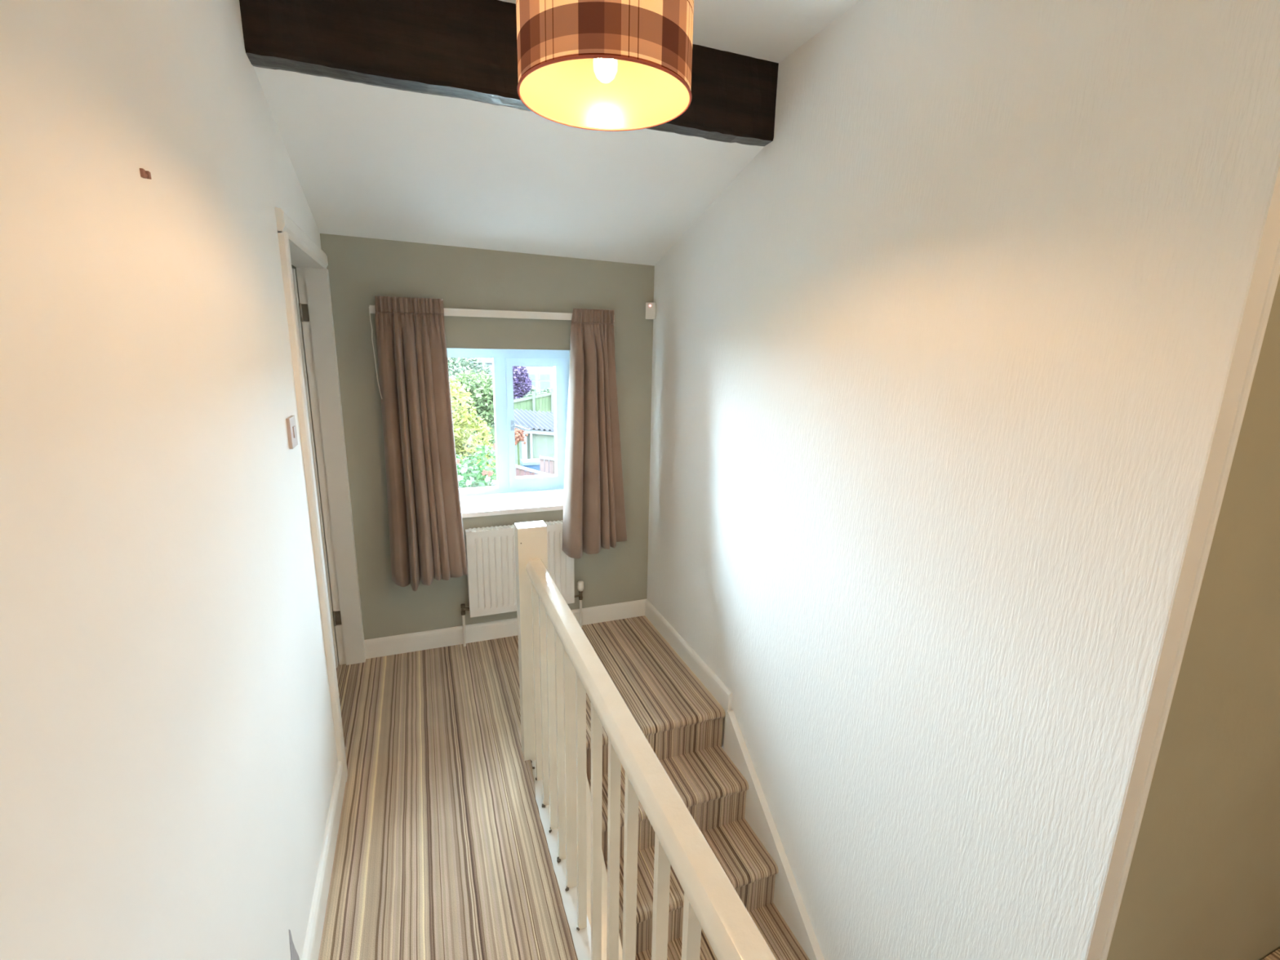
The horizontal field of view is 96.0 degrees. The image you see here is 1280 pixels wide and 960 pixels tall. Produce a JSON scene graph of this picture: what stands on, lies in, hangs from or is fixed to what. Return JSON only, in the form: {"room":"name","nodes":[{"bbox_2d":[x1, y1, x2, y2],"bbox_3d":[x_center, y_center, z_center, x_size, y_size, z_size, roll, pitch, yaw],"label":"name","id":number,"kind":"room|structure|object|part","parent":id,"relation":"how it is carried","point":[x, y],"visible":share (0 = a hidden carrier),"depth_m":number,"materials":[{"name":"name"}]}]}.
{"room":"stair landing","nodes":[
{"label":"stair landing","id":0,"kind":"room"},
{"bbox_2d":[0,0,337,959],"bbox_3d":[-0.692,0.211,0.677,0.101,3.020,4.720,-4,14,-21],"label":"wall","id":1,"kind":"structure","parent":0,"point":[169,759],"depth_m":0.84,"materials":[{"name":"white paint"}]},
{"bbox_2d":[139,168,151,179],"bbox_3d":[-0.762,-0.470,0.887,0.006,0.013,0.026,-4,14,-21],"label":"hook","id":2,"kind":"object","parent":1,"relation":"attached to","point":[144,174],"visible":1,"depth_m":0.88,"materials":[{"name":"brown metal"}]},
{"bbox_2d":[285,415,297,448],"bbox_3d":[-1.067,-0.148,1.771,0.013,0.092,0.086,-4,14,-21],"label":"light switch","id":3,"kind":"object","parent":1,"relation":"attached to","point":[291,420],"visible":1,"depth_m":1.75,"materials":[{"name":"grey plastic"}]},
{"bbox_2d":[275,207,365,782],"bbox_3d":[-1.710,0.091,2.285,0.902,2.058,0.979,-4,14,-21],"label":"door frame","id":4,"kind":"structure","parent":1,"relation":"in","point":[297,249],"depth_m":2.70,"materials":[{"name":"wood"}]},
{"bbox_3d":[-1.280,-0.904,2.217,0.022,0.073,0.979,-4,14,-21],"label":"architrave","id":5,"kind":"part","parent":4,"relation":"part of","materials":[{"name":"white wood"}]},
{"bbox_3d":[-1.464,-0.001,2.869,0.021,1.985,0.051,-4,14,-21],"label":"architrave","id":6,"kind":"part","parent":4,"relation":"part of","materials":[{"name":"white wood"}]},
{"bbox_2d":[301,760,346,959],"bbox_3d":[-0.482,1.521,0.519,0.018,0.104,3.719,-4,14,-21],"label":"baseboard","id":7,"kind":"structure","parent":1,"relation":"attached to","point":[311,949],"depth_m":1.77,"materials":[{"name":"white wood"}]},
{"bbox_2d":[291,233,654,662],"bbox_3d":[-1.532,1.010,3.342,3.500,5.600,0.420,-4,14,-21],"label":"wall","id":8,"kind":"structure","parent":0,"point":[361,269],"depth_m":3.03,"materials":[{"name":"grey paint"}]},
{"bbox_2d":[368,305,614,518],"bbox_3d":[-0.801,-0.379,3.259,1.218,1.092,0.654,-4,14,-21],"label":"window","id":9,"kind":"structure","parent":8,"relation":"in","point":[512,494],"depth_m":3.43,"materials":[{"name":"white plastic"}]},
{"bbox_3d":[-1.257,-0.599,2.719,0.022,0.425,0.098,-9,16,-37],"label":"cord","id":10,"kind":"part","parent":9,"relation":"part of","materials":[{"name":"white plastic"}]},
{"bbox_2d":[374,296,467,591],"bbox_3d":[-1.072,-0.158,2.832,0.375,1.426,0.199,-4,14,-21],"label":"curtain","id":11,"kind":"object","parent":9,"relation":"hanging from","point":[427,538],"visible":1,"depth_m":2.83,"materials":[{"name":"beige fabric"}]},
{"bbox_3d":[-0.706,-0.647,2.958,1.218,0.432,0.154,-4,14,-21],"label":"curtain rail","id":12,"kind":"part","parent":9,"relation":"part of","materials":[{"name":"white metal"}]},
{"bbox_3d":[-0.768,0.137,3.369,0.895,0.026,0.358,-4,14,-21],"label":"sill","id":13,"kind":"part","parent":9,"relation":"part of","materials":[{"name":"white wood"}]},
{"bbox_3d":[-0.873,0.080,3.638,0.835,0.025,0.110,-4,14,-21],"label":"sill","id":14,"kind":"part","parent":9,"relation":"part of","materials":[{"name":"white plastic"}]},
{"bbox_3d":[-0.713,-0.323,3.437,0.109,0.064,0.048,-4,14,-21],"label":"handle","id":15,"kind":"part","parent":9,"relation":"part of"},
{"bbox_3d":[-0.637,-0.347,3.523,0.346,0.781,0.064,-4,14,-21],"label":"casement sash","id":16,"kind":"part","parent":9,"relation":"part of","materials":[{"name":"white plastic"}]},
{"bbox_2d":[562,308,626,558],"bbox_3d":[-0.231,-0.244,3.150,0.391,1.332,0.182,-4,14,-21],"label":"curtain","id":17,"kind":"object","parent":9,"relation":"hanging from","point":[594,512],"visible":1,"depth_m":3.14,"materials":[{"name":"beige fabric"}]},
{"bbox_2d":[364,599,646,658],"bbox_3d":[-0.717,0.860,3.385,1.632,0.104,0.018,-4,14,-21],"label":"baseboard","id":18,"kind":"structure","parent":8,"relation":"attached to","point":[446,637],"depth_m":3.28,"materials":[{"name":"white wood"}]},
{"bbox_2d":[460,520,583,646],"bbox_3d":[-0.664,0.584,3.296,0.704,0.688,0.102,-4,14,-21],"label":"radiator","id":19,"kind":"object","parent":8,"relation":"attached to","point":[490,551],"visible":0.78,"depth_m":3.19,"materials":[{"name":"metal"}]},
{"bbox_3d":[-0.671,0.493,3.266,0.589,0.486,0.064,-4,14,-21],"label":"panel","id":20,"kind":"part","parent":19,"relation":"part of","materials":[{"name":"metal"}]},
{"bbox_3d":[-0.666,0.261,3.209,0.589,0.010,0.058,-4,14,-21],"label":"rail","id":21,"kind":"part","parent":19,"relation":"part of","materials":[{"name":"metal"}]},
{"bbox_2d":[468,520,563,532],"bbox_3d":[-0.667,0.254,3.207,0.546,0.005,0.048,-4,14,-21],"label":"grille","id":22,"kind":"object","parent":19,"relation":"attached to","point":[557,524],"depth_m":3.16,"materials":[{"name":"metal"}]},
{"bbox_3d":[-0.658,0.500,3.230,0.589,0.489,0.014,-4,14,-21],"label":"panel","id":23,"kind":"part","parent":19,"relation":"part of","materials":[{"name":"metal"}]},
{"bbox_2d":[253,66,764,266],"bbox_3d":[-1.221,-1.316,2.097,3.500,0.698,1.105,-4,14,-21],"label":"ceiling","id":24,"kind":"structure","parent":0,"point":[368,161],"depth_m":2.24,"materials":[{"name":"paint"}]},
{"bbox_2d":[467,357,554,396],"bbox_3d":[-9.469,-9.368,50.878,10.500,3.700,7.600,-4,14,-21],"label":"sky","id":25,"kind":"structure","parent":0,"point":[542,377],"depth_m":47.67,"materials":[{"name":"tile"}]},
{"bbox_3d":[-8.975,-8.467,47.370,0.750,0.430,0.020,-4,14,-21],"label":"pane","id":26,"kind":"part","parent":25,"relation":"part of","materials":[{"name":"glass"}]},
{"bbox_3d":[-7.878,-8.541,47.782,0.840,0.430,0.020,-4,14,-21],"label":"pane","id":27,"kind":"part","parent":25,"relation":"part of","materials":[{"name":"glass"}]},
{"bbox_3d":[-7.890,-7.878,47.934,0.840,0.670,0.020,-4,14,-21],"label":"pane","id":28,"kind":"part","parent":25,"relation":"part of","materials":[{"name":"glass"}]},
{"bbox_2d":[498,0,860,62],"bbox_3d":[0.345,-1.115,0.099,5.000,0.140,3.700,-4,14,-21],"label":"ceiling","id":29,"kind":"structure","parent":0,"point":[770,30],"depth_m":1.81,"materials":[{"name":"paint"}]},
{"bbox_2d":[239,0,778,146],"bbox_3d":[-0.295,-1.325,1.841,1.692,0.272,0.101,-4,14,-21],"label":"ceiling beam","id":30,"kind":"structure","parent":29,"relation":"attached to","point":[463,49],"depth_m":1.69,"materials":[{"name":"black wood"}]},
{"bbox_2d":[515,0,693,131],"bbox_3d":[-0.066,-1.020,1.110,0.350,0.513,0.350,-4,14,-21],"label":"pendant lamp","id":31,"kind":"object","parent":29,"relation":"hanging from","point":[608,65],"visible":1,"depth_m":1.07,"materials":[{"name":"fabric"}]},
{"bbox_3d":[-0.068,-0.882,1.141,0.345,0.225,0.345,-4,14,-21],"label":"lamp shade","id":32,"kind":"part","parent":31,"relation":"part of","materials":[{"name":"fabric"}]},
{"bbox_2d":[318,615,1279,959],"bbox_3d":[0.076,1.522,1.288,4.800,0.220,4.720,-4,14,-21],"label":"floor","id":33,"kind":"structure","parent":0,"point":[442,852],"depth_m":2.14,"materials":[{"name":"carpet"}]},
{"bbox_2d":[514,520,776,959],"bbox_3d":[0.125,1.087,0.912,0.111,1.196,3.188,-4,14,-21],"label":"balustrade","id":34,"kind":"object","parent":33,"relation":"on","point":[558,664],"visible":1,"depth_m":1.44,"materials":[{"name":"white paint"}]},
{"bbox_3d":[-0.428,0.752,2.328,0.110,1.196,0.075,-4,14,-21],"label":"newel post","id":35,"kind":"part","parent":34,"relation":"part of","materials":[{"name":"white paint"}]},
{"bbox_3d":[-0.019,1.510,1.306,0.064,0.192,2.425,-4,14,-21],"label":"board","id":36,"kind":"part","parent":34,"relation":"part of","materials":[{"name":"white wood"}]},
{"bbox_2d":[575,702,824,959],"bbox_3d":[0.392,2.477,1.764,0.899,2.330,2.450,-4,14,-21],"label":"staircase","id":37,"kind":"structure","parent":33,"relation":"attached to","point":[722,790],"depth_m":2.41,"materials":[{"name":"carpet"}]},
{"bbox_2d":[646,0,1279,959],"bbox_3d":[0.492,1.086,2.730,0.140,5.600,3.005,-4,14,-21],"label":"wall","id":38,"kind":"structure","parent":0,"point":[939,374],"depth_m":1.47,"materials":[{"name":"white paint"}]},
{"bbox_2d":[645,302,656,319],"bbox_3d":[0.059,-0.949,3.236,0.065,0.088,0.065,-4,14,-21],"label":"sensor","id":39,"kind":"object","parent":38,"relation":"attached to","point":[651,308],"visible":1,"depth_m":3.21,"materials":[{"name":"white plastic"}]},
{"bbox_2d":[644,599,732,711],"bbox_3d":[0.227,0.924,3.182,0.018,0.104,1.085,-4,14,-21],"label":"baseboard","id":40,"kind":"structure","parent":38,"relation":"attached to","point":[720,691],"depth_m":3.05,"materials":[{"name":"white wood"}]},
{"bbox_2d":[1106,275,1279,959],"bbox_3d":[1.713,0.092,1.391,1.488,3.020,0.132,-4,14,-21],"label":"wall","id":41,"kind":"structure","parent":0,"point":[1202,882],"depth_m":1.26,"materials":[{"name":"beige paint"}]},
{"bbox_2d":[1084,154,1279,959],"bbox_3d":[1.016,0.213,1.075,0.066,2.860,0.017,-4,14,-21],"label":"trim","id":42,"kind":"structure","parent":41,"relation":"attached to","point":[1265,271],"depth_m":1.06,"materials":[{"name":"white wood"}]},
{"label":"outside","id":43,"kind":"structure","parent":0,"visible":0},
{"bbox_2d":[448,358,539,466],"bbox_3d":[-10.115,-9.297,52.753,80.000,2.800,100.000,-4,14,-21],"label":"ground","id":44,"kind":"structure","parent":43,"point":[449,358],"depth_m":79.01,"materials":[{"name":"green plant"}]},
{"bbox_2d":[448,376,496,487],"bbox_3d":[-2.614,0.456,8.158,1.414,3.896,1.284,-4,14,-21],"label":"shrub","id":45,"kind":"object","parent":44,"relation":"on","point":[463,435],"visible":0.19,"depth_m":7.75,"materials":[{"name":"yellow plant"}]},
{"bbox_2d":[449,368,495,481],"bbox_3d":[-4.802,-1.211,15.873,2.448,3.628,1.473,-4,14,-21],"label":"tree","id":46,"kind":"object","parent":44,"relation":"on","point":[482,396],"visible":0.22,"depth_m":15.43,"materials":[{"name":"green plant"}]},
{"bbox_2d":[455,443,497,488],"bbox_3d":[-1.895,1.171,6.620,0.984,3.218,0.909,-4,14,-21],"label":"rose bush","id":47,"kind":"object","parent":44,"relation":"on","point":[466,468],"visible":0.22,"depth_m":6.19,"materials":[{"name":"green plant"}]},
{"bbox_2d":[447,357,554,409],"bbox_3d":[-9.308,-6.256,36.021,16.786,4.827,2.260,-5,14,-24],"label":"hedge","id":48,"kind":"object","parent":44,"relation":"on","point":[464,366],"visible":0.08,"depth_m":35.10,"materials":[{"name":"green plant"}]},
{"bbox_2d":[454,387,554,448],"bbox_3d":[-4.399,-2.534,23.104,8.243,3.175,0.132,-4,14,-21],"label":"fence","id":49,"kind":"object","parent":44,"relation":"on","point":[545,401],"visible":0.07,"depth_m":23.07,"materials":[{"name":"green wood"}]},
{"bbox_3d":[-4.399,-3.479,22.874,8.200,1.180,0.060,-4,14,-21],"label":"rail","id":50,"kind":"part","parent":49,"relation":"part of","materials":[{"name":"white wood"}]},
{"bbox_3d":[-4.260,-2.251,23.208,0.100,2.580,0.100,-4,14,-21],"label":"post","id":51,"kind":"part","parent":49,"relation":"part of","materials":[{"name":"white wood"}]},
{"bbox_3d":[-3.558,-2.367,23.455,0.100,2.723,0.100,-4,14,-21],"label":"post","id":52,"kind":"part","parent":49,"relation":"part of","materials":[{"name":"white wood"}]},
{"bbox_2d":[514,425,528,465],"bbox_3d":[-3.252,-0.369,15.526,0.600,2.223,0.600,-4,14,-21],"label":"rose","id":53,"kind":"object","parent":44,"relation":"on","point":[518,433],"visible":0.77,"depth_m":15.30,"materials":[{"name":"plant"}]},
{"bbox_3d":[-3.260,-0.440,15.506,0.059,1.570,0.039,-4,14,-21],"label":"stem","id":54,"kind":"part","parent":53,"relation":"part of","materials":[{"name":"green plant"}]},
{"bbox_2d":[512,365,533,406],"bbox_3d":[-5.683,-3.615,26.292,1.638,3.616,1.311,-4,14,-21],"label":"tree","id":55,"kind":"object","parent":44,"relation":"on","point":[522,384],"visible":0.53,"depth_m":25.85,"materials":[{"name":"purple plant"}]},
{"bbox_2d":[515,464,550,476],"bbox_3d":[-1.809,0.659,11.721,1.600,2.130,0.090,-4,14,-21],"label":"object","id":56,"kind":"object","parent":44,"relation":"on","point":[522,472],"visible":0.09,"depth_m":11.34,"materials":[{"name":"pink wood"}]},
{"bbox_2d":[514,408,555,469],"bbox_3d":[-2.393,-1.022,18.539,3.700,2.340,3.850,-4,14,-21],"label":"garden shed","id":57,"kind":"object","parent":44,"relation":"on","point":[540,440],"visible":0.27,"depth_m":16.58,"materials":[{"name":"white wood"}]},
{"bbox_3d":[-3.283,-0.401,16.430,0.140,2.040,0.120,-4,14,-21],"label":"corner post","id":58,"kind":"part","parent":57,"relation":"part of","materials":[{"name":"white wood"}]},
{"bbox_2d":[520,457,549,475],"bbox_3d":[-2.647,0.220,14.687,0.690,1.470,0.470,-4,14,-21],"label":"storage box","id":59,"kind":"object","parent":44,"relation":"on","point":[534,464],"visible":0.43,"depth_m":14.36,"materials":[{"name":"blue plastic"}]},
{"bbox_3d":[-2.634,-0.462,14.531,0.690,0.070,0.470,-4,14,-21],"label":"lid","id":60,"kind":"part","parent":59,"relation":"part of","materials":[{"name":"blue plastic"}]},
{"bbox_2d":[539,455,555,475],"bbox_3d":[-1.633,0.448,12.839,1.160,2.050,0.090,-4,14,-21],"label":"fence","id":61,"kind":"object","parent":44,"relation":"on","point":[544,460],"visible":0.12,"depth_m":12.49,"materials":[{"name":"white wood"}]},
{"bbox_3d":[-1.617,-0.415,12.642,1.160,0.280,0.090,-4,14,-21],"label":"capping rail","id":62,"kind":"part","parent":61,"relation":"part of","materials":[{"name":"white wood"}]}
]}

